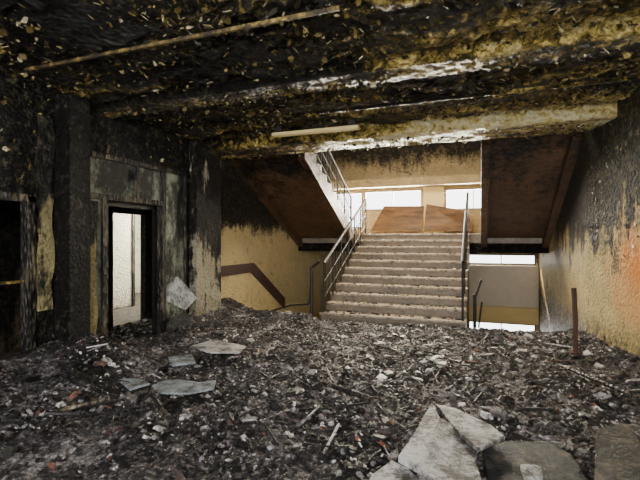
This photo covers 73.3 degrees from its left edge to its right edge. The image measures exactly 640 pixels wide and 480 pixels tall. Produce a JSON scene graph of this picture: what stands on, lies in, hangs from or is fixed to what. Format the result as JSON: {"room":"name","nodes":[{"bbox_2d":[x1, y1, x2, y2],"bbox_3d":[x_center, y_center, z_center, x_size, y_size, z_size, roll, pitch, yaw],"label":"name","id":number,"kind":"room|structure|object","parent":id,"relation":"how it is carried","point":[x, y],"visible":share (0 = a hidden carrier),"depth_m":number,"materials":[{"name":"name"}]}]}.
{"room":"fire-damaged room","nodes":[
{"label":"fire-damaged room","id":0,"kind":"room"},
{"bbox_2d":[0,293,151,359],"bbox_3d":[-4.388,1.600,8.513,4.440,0.200,9.100,0,0,20],"label":"floor","id":1,"kind":"structure","parent":0,"point":[122,315],"depth_m":8.22,"materials":[{"name":"concrete"}]},
{"bbox_2d":[108,318,151,341],"bbox_3d":[-3.098,1.475,7.027,0.954,0.085,2.252,0,0,20],"label":"rubble","id":2,"kind":"object","parent":1,"relation":"on","point":[111,333],"visible":0.48,"depth_m":6.99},
{"bbox_2d":[0,200,156,354],"bbox_3d":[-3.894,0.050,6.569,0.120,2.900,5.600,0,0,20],"label":"door frame","id":3,"kind":"structure","parent":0,"point":[9,210],"depth_m":5.83,"materials":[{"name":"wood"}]},
{"bbox_2d":[135,215,139,292],"bbox_3d":[-4.412,0.050,9.910,3.420,2.900,6.500,0,0,20],"label":"wall","id":4,"kind":"structure","parent":0,"point":[137,217],"depth_m":12.19,"materials":[{"name":"white paint"}]},
{"bbox_2d":[131,214,134,305],"bbox_3d":[-4.264,0.350,9.763,0.100,2.300,0.070,0,0,20],"label":"door frame","id":5,"kind":"structure","parent":4,"relation":"attached to","point":[133,216],"depth_m":9.73,"materials":[{"name":"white wood"}]},
{"bbox_2d":[113,213,131,308],"bbox_3d":[-4.416,0.415,9.355,0.040,2.130,0.800,0,0,20],"label":"leaf","id":6,"kind":"object","parent":5,"relation":"attached to","point":[122,223],"visible":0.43,"depth_m":9.47,"materials":[{"name":"white paint"}]},
{"bbox_2d":[0,70,319,346],"bbox_3d":[-2.669,-0.100,6.434,0.231,6.800,15.200,0,0,20],"label":"wall","id":7,"kind":"structure","parent":0,"point":[21,100],"depth_m":7.02,"materials":[{"name":"paint"}]},
{"bbox_2d":[0,280,23,284],"bbox_3d":[-3.457,0.455,4.246,0.040,0.030,1.050,0,0,20],"label":"crossbar","id":8,"kind":"object","parent":7,"relation":"attached to","point":[14,281],"visible":1,"depth_m":4.61,"materials":[{"name":"brown wood"}]},
{"bbox_2d":[0,191,35,353],"bbox_3d":[-3.428,0.500,4.252,0.130,2.000,1.180,0,0,20],"label":"frame","id":9,"kind":"object","parent":7,"relation":"attached to","point":[27,201],"visible":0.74,"depth_m":4.74,"materials":[{"name":"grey wood"}]},
{"bbox_2d":[36,115,54,311],"bbox_3d":[-3.131,-0.300,4.902,0.030,2.200,0.211,0,0,20],"label":"cladding","id":10,"kind":"object","parent":7,"relation":"attached to","point":[45,256],"visible":1,"depth_m":4.89,"materials":[{"name":"beige paint"}]},
{"bbox_2d":[90,200,97,332],"bbox_3d":[-2.914,0.400,5.434,0.030,1.800,0.240,0,0,20],"label":"cladding","id":11,"kind":"object","parent":7,"relation":"attached to","point":[93,204],"visible":0.47,"depth_m":5.47,"materials":[{"name":"yellow paint"}]},
{"bbox_2d":[90,157,183,333],"bbox_3d":[-2.658,0.215,6.350,0.050,2.570,1.930,0,0,20],"label":"panels","id":12,"kind":"object","parent":7,"relation":"attached to","point":[106,177],"visible":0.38,"depth_m":6.55,"materials":[{"name":"grey paint"}]},
{"bbox_2d":[90,150,187,334],"bbox_3d":[-2.654,0.180,6.348,0.120,2.640,2.050,0,0,20],"label":"frame","id":13,"kind":"object","parent":7,"relation":"attached to","point":[161,205],"visible":0.48,"depth_m":6.63,"materials":[{"name":"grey wood"}]},
{"bbox_2d":[221,263,284,308],"bbox_3d":[-1.414,1.120,9.514,0.035,1.240,2.950,0,0,20],"label":"board","id":14,"kind":"object","parent":7,"relation":"attached to","point":[227,270],"visible":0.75,"depth_m":9.45,"materials":[{"name":"brown wood"}]},
{"bbox_2d":[0,0,639,141],"bbox_3d":[0.071,-1.748,2.108,8.023,0.175,9.000,0,0,20],"label":"ceiling","id":15,"kind":"structure","parent":0,"point":[32,32],"depth_m":3.96,"materials":[{"name":"concrete"}]},
{"bbox_2d":[24,5,339,71],"bbox_3d":[-1.382,-1.675,3.672,3.250,0.030,0.030,0,0,20],"label":"batten","id":16,"kind":"object","parent":15,"relation":"attached to","point":[334,8],"depth_m":3.53,"materials":[{"name":"brown wood"}]},
{"bbox_2d":[272,119,359,137],"bbox_3d":[-0.079,-1.670,6.314,1.350,0.200,0.120,0,0,20],"label":"fitting","id":17,"kind":"object","parent":15,"relation":"attached to","point":[352,125],"depth_m":6.28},
{"bbox_2d":[90,15,639,119],"bbox_3d":[0.271,-1.743,4.488,6.699,0.329,0.439,0,0,20],"label":"ceiling beam","id":18,"kind":"structure","parent":15,"relation":"attached to","point":[591,41],"depth_m":4.16,"materials":[{"name":"black concrete"}]},
{"bbox_2d":[202,101,616,160],"bbox_3d":[0.919,-1.697,6.844,6.272,0.439,0.815,0,0,20],"label":"ceiling beam","id":19,"kind":"structure","parent":15,"relation":"attached to","point":[526,123],"depth_m":6.35,"materials":[{"name":"beige concrete"}]},
{"bbox_2d":[315,75,639,114],"bbox_3d":[1.630,-1.650,4.958,3.600,0.040,0.030,0,0,20],"label":"batten","id":20,"kind":"object","parent":15,"relation":"attached to","point":[636,77],"depth_m":4.85,"materials":[{"name":"brown wood"}]},
{"bbox_2d":[320,140,538,330],"bbox_3d":[2.888,-0.100,12.369,6.110,6.800,0.200,0,0,20],"label":"wall","id":21,"kind":"structure","parent":0,"point":[450,158],"depth_m":12.47,"materials":[{"name":"paint"}]},
{"bbox_2d":[364,189,421,210],"bbox_3d":[2.136,-1.165,12.628,1.700,0.570,0.060,0,0,20],"label":"window","id":22,"kind":"structure","parent":21,"relation":"in","point":[418,189],"depth_m":12.60,"materials":[{"name":"paint"}]},
{"bbox_2d":[331,174,480,189],"bbox_3d":[2.792,-1.635,12.111,6.110,0.230,0.349,0,0,20],"label":"trim","id":23,"kind":"structure","parent":21,"relation":"attached to","point":[470,179],"depth_m":12.02,"materials":[{"name":"paint"}]},
{"bbox_2d":[423,186,443,233],"bbox_3d":[3.198,-0.830,12.114,0.550,1.340,0.059,0,0,20],"label":"pillar","id":24,"kind":"structure","parent":21,"relation":"attached to","point":[431,195],"depth_m":12.10,"materials":[{"name":"beige paint"}]},
{"bbox_2d":[445,188,480,209],"bbox_3d":[4.568,-1.135,11.723,2.210,0.590,0.060,0,0,20],"label":"window","id":25,"kind":"structure","parent":21,"relation":"in","point":[460,188],"depth_m":11.91,"materials":[{"name":"paint"}]},
{"bbox_2d":[468,321,535,330],"bbox_3d":[4.891,2.585,11.603,1.680,0.730,0.060,0,0,20],"label":"window","id":26,"kind":"structure","parent":21,"relation":"in","point":[468,321],"depth_m":11.57,"materials":[{"name":"paint"}]},
{"bbox_2d":[469,254,535,264],"bbox_3d":[4.891,0.520,11.603,1.680,0.280,0.060,0,0,20],"label":"window","id":27,"kind":"structure","parent":21,"relation":"in","point":[501,263],"depth_m":11.51,"materials":[{"name":"paint"}]},
{"bbox_2d":[469,305,538,324],"bbox_3d":[4.891,2.000,11.501,1.710,0.420,0.029,0,0,20],"label":"trim","id":28,"kind":"structure","parent":21,"relation":"attached to","point":[515,315],"depth_m":11.46,"materials":[{"name":"yellow paint"}]},
{"bbox_2d":[469,265,538,307],"bbox_3d":[4.887,1.230,11.492,1.710,1.100,0.049,0,0,20],"label":"spandrel panel","id":29,"kind":"object","parent":21,"relation":"attached to","point":[501,285],"visible":1,"depth_m":11.45,"materials":[{"name":"beige paint"}]},
{"bbox_2d":[539,132,585,331],"bbox_3d":[4.944,-0.100,8.777,0.250,6.800,5.500,0,0,20],"label":"wall","id":30,"kind":"structure","parent":0,"point":[562,269],"depth_m":7.59,"materials":[{"name":"beige paint"}]},
{"bbox_2d":[586,86,639,357],"bbox_3d":[3.143,-0.850,1.335,0.278,5.300,9.920,0,0,10],"label":"wall","id":31,"kind":"structure","parent":0,"point":[613,147],"depth_m":5.45,"materials":[{"name":"beige paint"}]},
{"bbox_3d":[0.246,1.650,2.549,8.403,0.300,9.950,0,0,20],"label":"floor","id":32,"kind":"structure","parent":0,"visible":0},
{"bbox_2d":[55,93,89,340],"bbox_3d":[-2.941,-0.100,5.116,0.240,3.200,0.300,0,0,20],"label":"pillar","id":33,"kind":"structure","parent":32,"relation":"on","point":[72,112],"depth_m":5.00,"materials":[{"name":"black concrete"}]},
{"bbox_2d":[189,140,220,316],"bbox_3d":[-2.036,-0.100,7.665,0.160,3.200,0.750,0,0,20],"label":"pillar","id":34,"kind":"structure","parent":32,"relation":"on","point":[204,167],"depth_m":7.47,"materials":[{"name":"paint"}]},
{"bbox_2d":[0,297,639,479],"bbox_3d":[0.500,1.329,4.204,7.316,0.431,6.630,0,0,20],"label":"rubble","id":35,"kind":"object","parent":32,"relation":"on","point":[258,421],"visible":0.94,"depth_m":3.96,"materials":[{"name":"grey concrete"}]},
{"bbox_2d":[119,378,149,390],"bbox_3d":[-1.833,1.410,4.251,0.202,0.020,0.380,0,0,-41],"label":"panel","id":36,"kind":"object","parent":35,"relation":"on","point":[135,383],"visible":0.88,"depth_m":4.20,"materials":[{"name":"grey concrete"}]},
{"bbox_2d":[166,313,195,329],"bbox_3d":[-2.090,1.195,6.315,0.180,0.137,0.706,0,0,20],"label":"plaster","id":37,"kind":"object","parent":35,"relation":"on","point":[183,319],"visible":1,"depth_m":6.32,"materials":[{"name":"grey concrete"}]},
{"bbox_2d":[167,276,196,309],"bbox_3d":[-2.164,0.824,6.704,0.170,0.523,0.805,0,0,20],"label":"sheet","id":38,"kind":"object","parent":35,"relation":"on","point":[179,295],"visible":1,"depth_m":6.66,"materials":[{"name":"grey concrete"}]},
{"bbox_2d":[168,354,195,366],"bbox_3d":[-1.592,1.390,4.976,0.277,0.020,0.374,0,0,-26],"label":"panel","id":39,"kind":"object","parent":35,"relation":"on","point":[181,360],"visible":1,"depth_m":4.92,"materials":[{"name":"grey concrete"}]},
{"bbox_2d":[152,379,215,394],"bbox_3d":[-1.292,1.390,4.073,0.613,0.020,0.371,0,0,5],"label":"panel","id":40,"kind":"object","parent":35,"relation":"on","point":[175,386],"visible":1,"depth_m":4.02,"materials":[{"name":"grey concrete"}]},
{"bbox_2d":[190,339,245,353],"bbox_3d":[-1.249,1.340,5.355,0.775,0.020,0.461,0,0,38],"label":"panel","id":41,"kind":"object","parent":35,"relation":"on","point":[215,346],"visible":1,"depth_m":5.32,"materials":[{"name":"paint"}]},
{"bbox_2d":[60,363,633,416],"bbox_3d":[-0.515,1.360,4.172,6.529,0.099,1.933,0,0,7],"label":"sticks","id":42,"kind":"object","parent":35,"relation":"on","point":[79,374],"depth_m":3.81,"materials":[{"name":"brown wood"}]},
{"bbox_2d":[370,461,417,479],"bbox_3d":[0.424,1.400,2.554,0.328,0.040,0.283,0,0,0],"label":"plaster","id":43,"kind":"object","parent":35,"relation":"on","point":[392,470],"visible":1,"depth_m":2.54,"materials":[{"name":"grey concrete"}]},
{"bbox_2d":[398,403,481,479],"bbox_3d":[0.818,1.331,2.851,0.496,0.100,1.066,0,0,20],"label":"facet","id":44,"kind":"object","parent":35,"relation":"on","point":[435,451],"visible":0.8,"depth_m":2.69,"materials":[{"name":"paint"}]},
{"bbox_2d":[436,404,504,451],"bbox_3d":[1.059,1.315,3.063,0.274,0.030,0.720,0,0,-8],"label":"facet","id":45,"kind":"object","parent":44,"relation":"on","point":[480,435],"visible":1,"depth_m":2.95,"materials":[{"name":"paint"}]},
{"bbox_2d":[473,280,482,327],"bbox_3d":[2.558,1.033,6.971,0.152,0.778,0.056,0,0,14],"label":"railing post","id":46,"kind":"object","parent":35,"relation":"on","point":[480,281],"visible":1,"depth_m":6.96,"materials":[{"name":"metal"}]},
{"bbox_2d":[482,440,585,479],"bbox_3d":[1.295,1.395,2.672,0.622,0.030,0.589,0,0,6],"label":"board","id":47,"kind":"object","parent":35,"relation":"on","point":[555,462],"visible":0.9,"depth_m":2.69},
{"bbox_2d":[520,463,542,479],"bbox_3d":[1.231,1.355,2.499,0.114,0.030,0.179,0,0,20],"label":"chunk","id":48,"kind":"object","parent":47,"relation":"on","point":[529,471],"visible":1,"depth_m":2.49,"materials":[{"name":"grey concrete"}]},
{"bbox_2d":[569,288,581,356],"bbox_3d":[3.195,1.024,5.379,0.120,0.852,0.110,0,0,20],"label":"rusty post","id":49,"kind":"object","parent":35,"relation":"on","point":[575,351],"visible":0.85,"depth_m":5.36,"materials":[{"name":"brown metal"}]},
{"bbox_2d":[594,424,639,479],"bbox_3d":[1.858,1.315,2.634,0.287,0.030,1.052,0,0,33],"label":"board","id":50,"kind":"object","parent":35,"relation":"on","point":[617,447],"visible":1,"depth_m":2.62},
{"bbox_3d":[2.086,3.400,9.856,6.360,0.200,5.070,0,0,20],"label":"floor","id":51,"kind":"structure","parent":0,"visible":0},
{"bbox_2d":[230,132,582,327],"bbox_3d":[1.962,0.838,9.881,6.110,5.385,5.110,0,0,20],"label":"concrete staircase","id":52,"kind":"structure","parent":51,"relation":"on","point":[393,278],"depth_m":8.75,"materials":[{"name":"concrete"}]},
{"bbox_2d":[270,261,319,315],"bbox_3d":[-0.698,0.940,8.293,1.521,1.120,0.084,0,0,24],"label":"pipe","id":53,"kind":"object","parent":52,"relation":"on","point":[310,301],"visible":0.74,"depth_m":8.02,"materials":[{"name":"metal"}]},
{"bbox_2d":[315,151,351,227],"bbox_3d":[0.213,-1.512,9.523,0.052,2.523,3.436,0,0,20],"label":"stair railing","id":54,"kind":"object","parent":52,"relation":"on","point":[330,157],"visible":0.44,"depth_m":10.03,"materials":[{"name":"metal"}]},
{"bbox_2d":[323,198,366,311],"bbox_3d":[0.622,0.143,9.504,0.052,2.414,3.186,0,0,20],"label":"stair railing","id":55,"kind":"object","parent":52,"relation":"on","point":[347,228],"visible":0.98,"depth_m":9.00,"materials":[{"name":"metal"}]},
{"bbox_2d":[370,206,423,230],"bbox_3d":[2.170,-0.614,12.119,1.446,0.739,0.426,0,0,20],"label":"wood panel","id":56,"kind":"object","parent":52,"relation":"on","point":[391,218],"visible":1,"depth_m":12.07,"materials":[{"name":"brown wood"}]},
{"bbox_2d":[424,204,471,230],"bbox_3d":[3.466,-0.620,11.636,1.225,0.770,0.426,0,0,20],"label":"wood panel","id":57,"kind":"object","parent":52,"relation":"on","point":[437,218],"visible":0.82,"depth_m":11.66,"materials":[{"name":"brown wood"}]},
{"bbox_2d":[461,192,468,320],"bbox_3d":[2.928,0.112,8.647,0.057,2.476,3.190,0,0,20],"label":"stair railing","id":58,"kind":"object","parent":52,"relation":"on","point":[466,218],"visible":0.94,"depth_m":7.89,"materials":[{"name":"metal"}]}
]}

